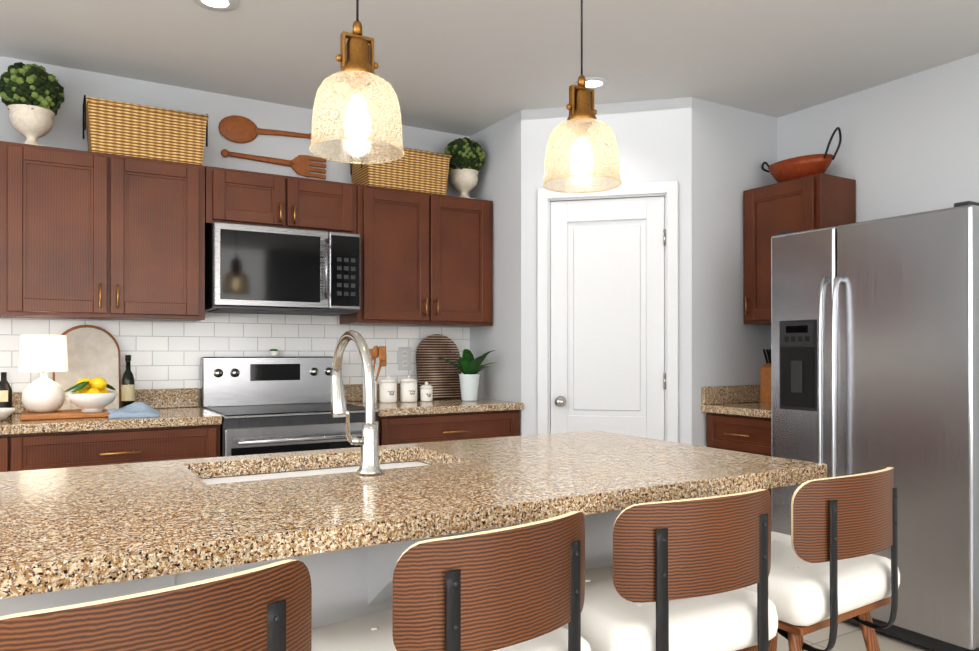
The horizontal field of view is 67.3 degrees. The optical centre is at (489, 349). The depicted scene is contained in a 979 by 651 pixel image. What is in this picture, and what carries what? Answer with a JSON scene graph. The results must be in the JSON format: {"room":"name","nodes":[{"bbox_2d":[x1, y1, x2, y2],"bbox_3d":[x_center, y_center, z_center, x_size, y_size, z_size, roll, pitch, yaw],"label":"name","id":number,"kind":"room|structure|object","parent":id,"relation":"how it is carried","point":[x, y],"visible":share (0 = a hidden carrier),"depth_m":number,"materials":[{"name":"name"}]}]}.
{"room":"kitchen","nodes":[
{"label":"kitchen","id":0,"kind":"room"},
{"bbox_2d":[0,56,469,196],"bbox_3d":[-1.521,-0.080,3.987,6.160,2.606,0.100,0,0,-31],"label":"wall","id":1,"kind":"structure","parent":0,"point":[66,132],"depth_m":3.96,"materials":[{"name":"paint"}]},
{"bbox_2d":[0,141,204,321],"bbox_3d":[-1.836,-0.531,3.526,0.850,0.762,0.349,0,0,-31],"label":"upper cabinet","id":2,"kind":"object","parent":1,"relation":"attached to","point":[91,235],"visible":1,"depth_m":3.39,"materials":[{"name":"brown wood"}]},
{"bbox_2d":[0,62,64,145],"bbox_3d":[-2.096,-1.110,3.366,0.262,0.391,0.262,0,0,-31],"label":"urn","id":3,"kind":"object","parent":2,"relation":"on","point":[32,96],"visible":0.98,"depth_m":3.30,"materials":[{"name":"stone"}]},
{"bbox_2d":[83,95,208,164],"bbox_3d":[-1.691,-1.048,3.620,0.544,0.268,0.299,0,0,-31],"label":"basket","id":4,"kind":"object","parent":2,"relation":"on","point":[112,127],"visible":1,"depth_m":3.50,"materials":[{"name":"beige wicker"}]},
{"bbox_2d":[12,388,198,411],"bbox_3d":[-2.664,0.251,3.224,2.616,0.100,0.021,0,0,-31],"label":"backsplash","id":5,"kind":"structure","parent":1,"relation":"attached to","point":[179,397],"depth_m":3.80,"materials":[{"name":"beige stone"}]},
{"bbox_2d":[0,312,469,408],"bbox_3d":[-1.962,0.042,3.661,4.268,0.560,0.008,0,0,-31],"label":"tile backsplash","id":6,"kind":"structure","parent":1,"relation":"attached to","point":[166,354],"depth_m":3.95,"materials":[{"name":"white tile"}]},
{"bbox_2d":[398,347,410,369],"bbox_3d":[-0.520,0.054,4.510,0.085,0.140,0.009,0,0,-31],"label":"electrical outlet plate","id":7,"kind":"object","parent":6,"relation":"attached to","point":[404,358],"visible":1,"depth_m":4.51,"materials":[{"name":"white plastic"}]},
{"bbox_2d":[205,166,356,233],"bbox_3d":[-1.130,-0.770,3.948,0.786,0.282,0.349,0,0,-31],"label":"upper cabinet","id":8,"kind":"object","parent":1,"relation":"attached to","point":[247,197],"visible":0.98,"depth_m":3.81,"materials":[{"name":"brown wood"}]},
{"bbox_2d":[205,221,360,315],"bbox_3d":[-1.103,-0.411,3.911,0.754,0.429,0.438,0,0,-31],"label":"over-the-range microwave","id":9,"kind":"object","parent":8,"relation":"attached to","point":[255,269],"visible":0.98,"depth_m":3.75,"materials":[{"name":"silver metal"}]},
{"bbox_2d":[340,185,492,326],"bbox_3d":[-0.415,-0.529,4.373,0.870,0.762,0.349,0,0,-31],"label":"upper cabinet","id":10,"kind":"object","parent":1,"relation":"attached to","point":[426,259],"visible":1,"depth_m":4.23,"materials":[{"name":"brown wood"}]},
{"bbox_2d":[349,142,451,194],"bbox_3d":[-0.527,-1.041,4.314,0.544,0.258,0.299,0,0,-31],"label":"basket","id":11,"kind":"object","parent":10,"relation":"on","point":[415,170],"visible":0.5,"depth_m":4.21,"materials":[{"name":"beige wicker"}]},
{"bbox_2d":[444,137,484,198],"bbox_3d":[-0.155,-1.107,4.526,0.260,0.390,0.262,0,0,-31],"label":"urn","id":12,"kind":"object","parent":10,"relation":"on","point":[466,162],"visible":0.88,"depth_m":4.45,"materials":[{"name":"stone"}]},
{"bbox_2d":[0,0,978,136],"bbox_3d":[0.297,-1.440,0.941,6.160,0.100,7.200,0,0,-31],"label":"ceiling","id":13,"kind":"structure","parent":0,"point":[469,68],"depth_m":3.35,"materials":[{"name":"paint"}]},
{"bbox_2d":[193,0,238,11],"bbox_3d":[-1.087,-1.381,2.910,0.176,0.008,0.176,0,0,-31],"label":"recessed light","id":14,"kind":"object","parent":13,"relation":"in","point":[222,5],"visible":1,"depth_m":2.94,"materials":[{"name":"white plastic"}]},
{"bbox_2d":[309,0,404,163],"bbox_3d":[-0.299,-0.918,1.667,0.213,0.941,0.213,0,0,-31],"label":"pendant lamp","id":15,"kind":"object","parent":13,"relation":"hanging from","point":[360,121],"visible":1,"depth_m":1.62,"materials":[{"name":"glass"}]},
{"bbox_2d":[543,0,621,192],"bbox_3d":[0.250,-0.917,1.995,0.213,0.941,0.213,0,0,-31],"label":"pendant lamp","id":16,"kind":"object","parent":13,"relation":"hanging from","point":[589,149],"visible":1,"depth_m":1.94,"materials":[{"name":"glass"}]},
{"bbox_2d":[575,77,609,89],"bbox_3d":[0.533,-1.379,3.806,0.176,0.008,0.176,0,0,-31],"label":"recessed light","id":17,"kind":"object","parent":13,"relation":"in","point":[594,83],"visible":0.62,"depth_m":3.79,"materials":[{"name":"white plastic"}]},
{"bbox_2d":[470,110,520,435],"bbox_3d":[0.070,-0.079,4.522,0.100,2.606,0.610,0,0,-31],"label":"wall","id":18,"kind":"structure","parent":0,"point":[499,179],"depth_m":4.40,"materials":[{"name":"paint"}]},
{"bbox_2d":[521,97,691,444],"bbox_3d":[0.655,-0.080,4.174,0.948,2.606,0.100,0,0,13],"label":"wall","id":19,"kind":"structure","parent":0,"point":[654,140],"depth_m":4.09,"materials":[{"name":"paint"}]},
{"bbox_2d":[537,181,677,442],"bbox_3d":[0.659,0.150,4.138,0.782,2.145,0.165,0,0,13],"label":"pantry door","id":20,"kind":"structure","parent":19,"relation":"in","point":[601,367],"depth_m":4.13,"materials":[{"name":"white wood"}]},
{"bbox_2d":[692,97,776,446],"bbox_3d":[1.384,-0.080,4.240,0.710,2.606,0.100,0,0,-31],"label":"wall","id":21,"kind":"structure","parent":0,"point":[733,149],"depth_m":4.14,"materials":[{"name":"paint"}]},
{"bbox_2d":[664,53,978,364],"bbox_3d":[2.900,-0.084,2.490,0.100,2.606,7.000,0,0,-31],"label":"wall","id":22,"kind":"structure","parent":0,"point":[909,144],"depth_m":3.74,"materials":[{"name":"paint"}]},
{"bbox_2d":[743,173,855,324],"bbox_3d":[1.686,-0.530,4.062,0.354,0.762,0.494,0,0,-31],"label":"upper cabinet","id":23,"kind":"object","parent":22,"relation":"attached to","point":[816,201],"visible":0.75,"depth_m":4.00,"materials":[{"name":"brown wood"}]},
{"bbox_2d":[761,127,841,182],"bbox_3d":[1.712,-1.042,4.054,0.236,0.256,0.472,0,0,-31],"label":"dough bowl","id":24,"kind":"object","parent":23,"relation":"on","point":[794,168],"visible":0.85,"depth_m":3.94,"materials":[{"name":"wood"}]},
{"bbox_2d":[777,620,934,650],"bbox_3d":[0.297,1.266,0.935,6.160,0.100,7.200,0,0,-31],"label":"floor","id":25,"kind":"structure","parent":0,"point":[849,636],"depth_m":3.08,"materials":[{"name":"tile"}]},
{"bbox_2d":[0,436,31,471],"bbox_3d":[-2.435,0.780,3.018,0.928,0.880,0.619,0,0,-31],"label":"base cabinet","id":26,"kind":"object","parent":25,"relation":"on","point":[15,451],"depth_m":2.97,"materials":[{"name":"brown wood"}]},
{"bbox_2d":[32,424,219,469],"bbox_3d":[-1.768,0.781,3.416,0.880,0.880,0.619,0,0,-31],"label":"base cabinet","id":27,"kind":"object","parent":25,"relation":"on","point":[50,450],"depth_m":3.17,"materials":[{"name":"brown wood"}]},
{"bbox_2d":[0,408,221,435],"bbox_3d":[-2.506,0.320,2.960,2.616,0.039,0.636,0,0,-31],"label":"countertop","id":28,"kind":"structure","parent":27,"relation":"on","point":[169,417],"depth_m":3.16,"materials":[{"name":"beige stone"}]},
{"bbox_2d":[0,372,11,416],"bbox_3d":[-2.169,0.200,3.282,0.064,0.200,0.070,0,0,-31],"label":"bottle","id":29,"kind":"object","parent":28,"relation":"on","point":[5,394],"visible":0.88,"depth_m":3.27,"materials":[{"name":"black glass"}]},
{"bbox_2d":[0,408,14,420],"bbox_3d":[-2.089,0.275,3.100,0.150,0.050,0.148,0,0,-31],"label":"bowl","id":30,"kind":"object","parent":28,"relation":"on","point":[5,413],"visible":1,"depth_m":3.09,"materials":[{"name":"ceramic"}]},
{"bbox_2d":[20,408,109,420],"bbox_3d":[-1.915,0.290,3.320,0.340,0.020,0.300,0,0,-31],"label":"board","id":31,"kind":"object","parent":28,"relation":"on","point":[59,414],"visible":0.9,"depth_m":3.22,"materials":[{"name":"brown wood"}]},
{"bbox_2d":[18,335,67,412],"bbox_3d":[-1.999,0.107,3.294,0.192,0.345,0.192,0,0,-31],"label":"table lamp","id":32,"kind":"object","parent":31,"relation":"on","point":[43,393],"visible":1,"depth_m":3.23,"materials":[{"name":"white ceramic"}]},
{"bbox_2d":[64,377,117,411],"bbox_3d":[-1.795,0.202,3.317,0.217,0.154,0.210,0,0,-31],"label":"fruit bowl","id":33,"kind":"object","parent":31,"relation":"on","point":[90,395],"visible":1,"depth_m":3.27,"materials":[{"name":"white ceramic"}]},
{"bbox_2d":[53,325,120,409],"bbox_3d":[-1.956,0.087,3.574,0.290,0.422,0.092,0,0,-31],"label":"board","id":34,"kind":"object","parent":28,"relation":"on","point":[93,351],"visible":0.6,"depth_m":3.58,"materials":[{"name":"beige stone"}]},
{"bbox_2d":[121,355,134,406],"bbox_3d":[-1.781,0.164,3.622,0.060,0.275,0.060,0,0,-31],"label":"wine bottle","id":35,"kind":"object","parent":28,"relation":"on","point":[128,390],"visible":0.77,"depth_m":3.60,"materials":[{"name":"black glass"}]},
{"bbox_2d":[106,402,159,418],"bbox_3d":[-1.626,0.269,3.342,0.220,0.064,0.240,0,0,-31],"label":"cloth towel","id":36,"kind":"object","parent":28,"relation":"on","point":[137,410],"visible":0.96,"depth_m":3.29,"materials":[{"name":"fabric"}]},
{"bbox_2d":[0,559,311,650],"bbox_3d":[-0.507,0.748,1.022,0.441,0.936,0.436,0,0,-41],"label":"stool","id":37,"kind":"object","parent":25,"relation":"on","point":[268,607],"visible":1,"depth_m":0.87,"materials":[{"name":"wood"}]},
{"bbox_2d":[200,356,378,456],"bbox_3d":[-1.029,0.630,3.786,0.756,1.184,0.706,0,0,-31],"label":"range","id":38,"kind":"object","parent":25,"relation":"on","point":[262,405],"visible":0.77,"depth_m":3.84,"materials":[{"name":"silver metal"}]},
{"bbox_2d":[270,349,277,356],"bbox_3d":[-1.191,0.016,4.058,0.048,0.042,0.048,0,0,-31],"label":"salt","id":39,"kind":"object","parent":38,"relation":"on","point":[273,352],"visible":0.98,"depth_m":4.04,"materials":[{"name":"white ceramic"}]},
{"bbox_2d":[0,511,621,628],"bbox_3d":[-0.349,0.773,1.752,2.086,0.889,0.945,0,0,-31],"label":"kitchen island","id":40,"kind":"object","parent":25,"relation":"on","point":[346,585],"depth_m":1.51,"materials":[{"name":"white wood"}]},
{"bbox_2d":[0,431,826,602],"bbox_3d":[-0.319,0.309,1.688,2.170,0.044,0.920,0,0,-31],"label":"island countertop","id":41,"kind":"structure","parent":40,"relation":"on","point":[81,528],"depth_m":1.45,"materials":[{"name":"beige stone"}]},
{"bbox_2d":[216,459,423,478],"bbox_3d":[-0.407,0.431,1.874,0.650,0.222,0.330,0,0,-31],"label":"sink","id":42,"kind":"object","parent":41,"relation":"in","point":[383,462],"depth_m":2.00,"materials":[{"name":"silver metal"}]},
{"bbox_2d":[331,330,382,474],"bbox_3d":[-0.349,0.119,1.786,0.100,0.335,0.287,0,0,-31],"label":"faucet","id":43,"kind":"object","parent":41,"relation":"on","point":[367,440],"visible":1,"depth_m":1.70,"materials":[{"name":"silver metal"}]},
{"bbox_2d":[344,383,523,445],"bbox_3d":[-0.343,0.713,4.246,0.882,1.020,0.652,0,0,-31],"label":"base cabinet","id":44,"kind":"object","parent":25,"relation":"on","point":[436,420],"visible":0.33,"depth_m":4.01,"materials":[{"name":"brown wood"}]},
{"bbox_2d":[363,346,385,402],"bbox_3d":[-0.654,0.139,4.213,0.151,0.327,0.080,0,0,-31],"label":"utensil crock","id":45,"kind":"object","parent":44,"relation":"on","point":[377,351],"visible":0.69,"depth_m":4.22,"materials":[{"name":"brown wood"}]},
{"bbox_2d":[379,376,396,402],"bbox_3d":[-0.584,0.225,4.230,0.104,0.154,0.105,0,0,-31],"label":"canister","id":46,"kind":"object","parent":44,"relation":"on","point":[387,389],"visible":1,"depth_m":4.19,"materials":[{"name":"white ceramic"}]},
{"bbox_2d":[400,375,417,401],"bbox_3d":[-0.472,0.226,4.297,0.104,0.154,0.105,0,0,-31],"label":"canister","id":47,"kind":"object","parent":44,"relation":"on","point":[408,388],"visible":1,"depth_m":4.25,"materials":[{"name":"white ceramic"}]},
{"bbox_2d":[420,382,432,401],"bbox_3d":[-0.371,0.246,4.333,0.075,0.114,0.076,0,0,-31],"label":"jar","id":48,"kind":"object","parent":44,"relation":"on","point":[426,392],"visible":1,"depth_m":4.30,"materials":[{"name":"white ceramic"}]},
{"bbox_2d":[416,334,460,398],"bbox_3d":[-0.313,0.102,4.559,0.300,0.399,0.074,0,0,-31],"label":"board","id":49,"kind":"object","parent":44,"relation":"on","point":[441,376],"visible":0.92,"depth_m":4.55,"materials":[{"name":"brown wood"}]},
{"bbox_2d":[427,349,495,400],"bbox_3d":[-0.109,0.149,4.354,0.390,0.308,0.531,0,0,-31],"label":"potted plant","id":50,"kind":"object","parent":44,"relation":"on","point":[470,367],"visible":1,"depth_m":4.33,"materials":[{"name":"green plant"}]},
{"bbox_2d":[311,511,590,650],"bbox_3d":[-0.077,0.749,1.337,0.441,0.936,0.436,0,0,-40],"label":"stool","id":51,"kind":"object","parent":25,"relation":"on","point":[518,588],"visible":1,"depth_m":1.15,"materials":[{"name":"wood"}]},
{"bbox_2d":[562,489,777,650],"bbox_3d":[0.347,0.749,1.595,0.442,0.936,0.436,0,0,-27],"label":"stool","id":52,"kind":"object","parent":25,"relation":"on","point":[678,575],"visible":0.98,"depth_m":1.40,"materials":[{"name":"fabric"}]},
{"bbox_2d":[701,385,770,495],"bbox_3d":[1.563,0.713,3.990,0.652,1.020,0.506,0,0,-31],"label":"base cabinet","id":53,"kind":"object","parent":25,"relation":"on","point":[738,417],"visible":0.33,"depth_m":3.92,"materials":[{"name":"brown wood"}]},
{"bbox_2d":[760,349,770,402],"bbox_3d":[1.658,0.149,4.240,0.160,0.308,0.100,0,0,-31],"label":"knife block","id":54,"kind":"object","parent":53,"relation":"on","point":[765,383],"visible":0.44,"depth_m":4.22,"materials":[{"name":"brown wood"}]},
{"bbox_2d":[744,467,899,650],"bbox_3d":[0.759,0.750,1.859,0.442,0.936,0.436,0,0,-34],"label":"stool","id":55,"kind":"object","parent":25,"relation":"on","point":[829,568],"visible":0.83,"depth_m":1.66,"materials":[{"name":"fabric"}]},
{"bbox_2d":[771,201,978,650],"bbox_3d":[1.865,0.325,3.339,0.767,1.792,0.912,0,0,-31],"label":"refrigerator","id":56,"kind":"object","parent":25,"relation":"on","point":[874,345],"visible":0.75,"depth_m":3.02,"materials":[{"name":"grey metal"}]}
]}

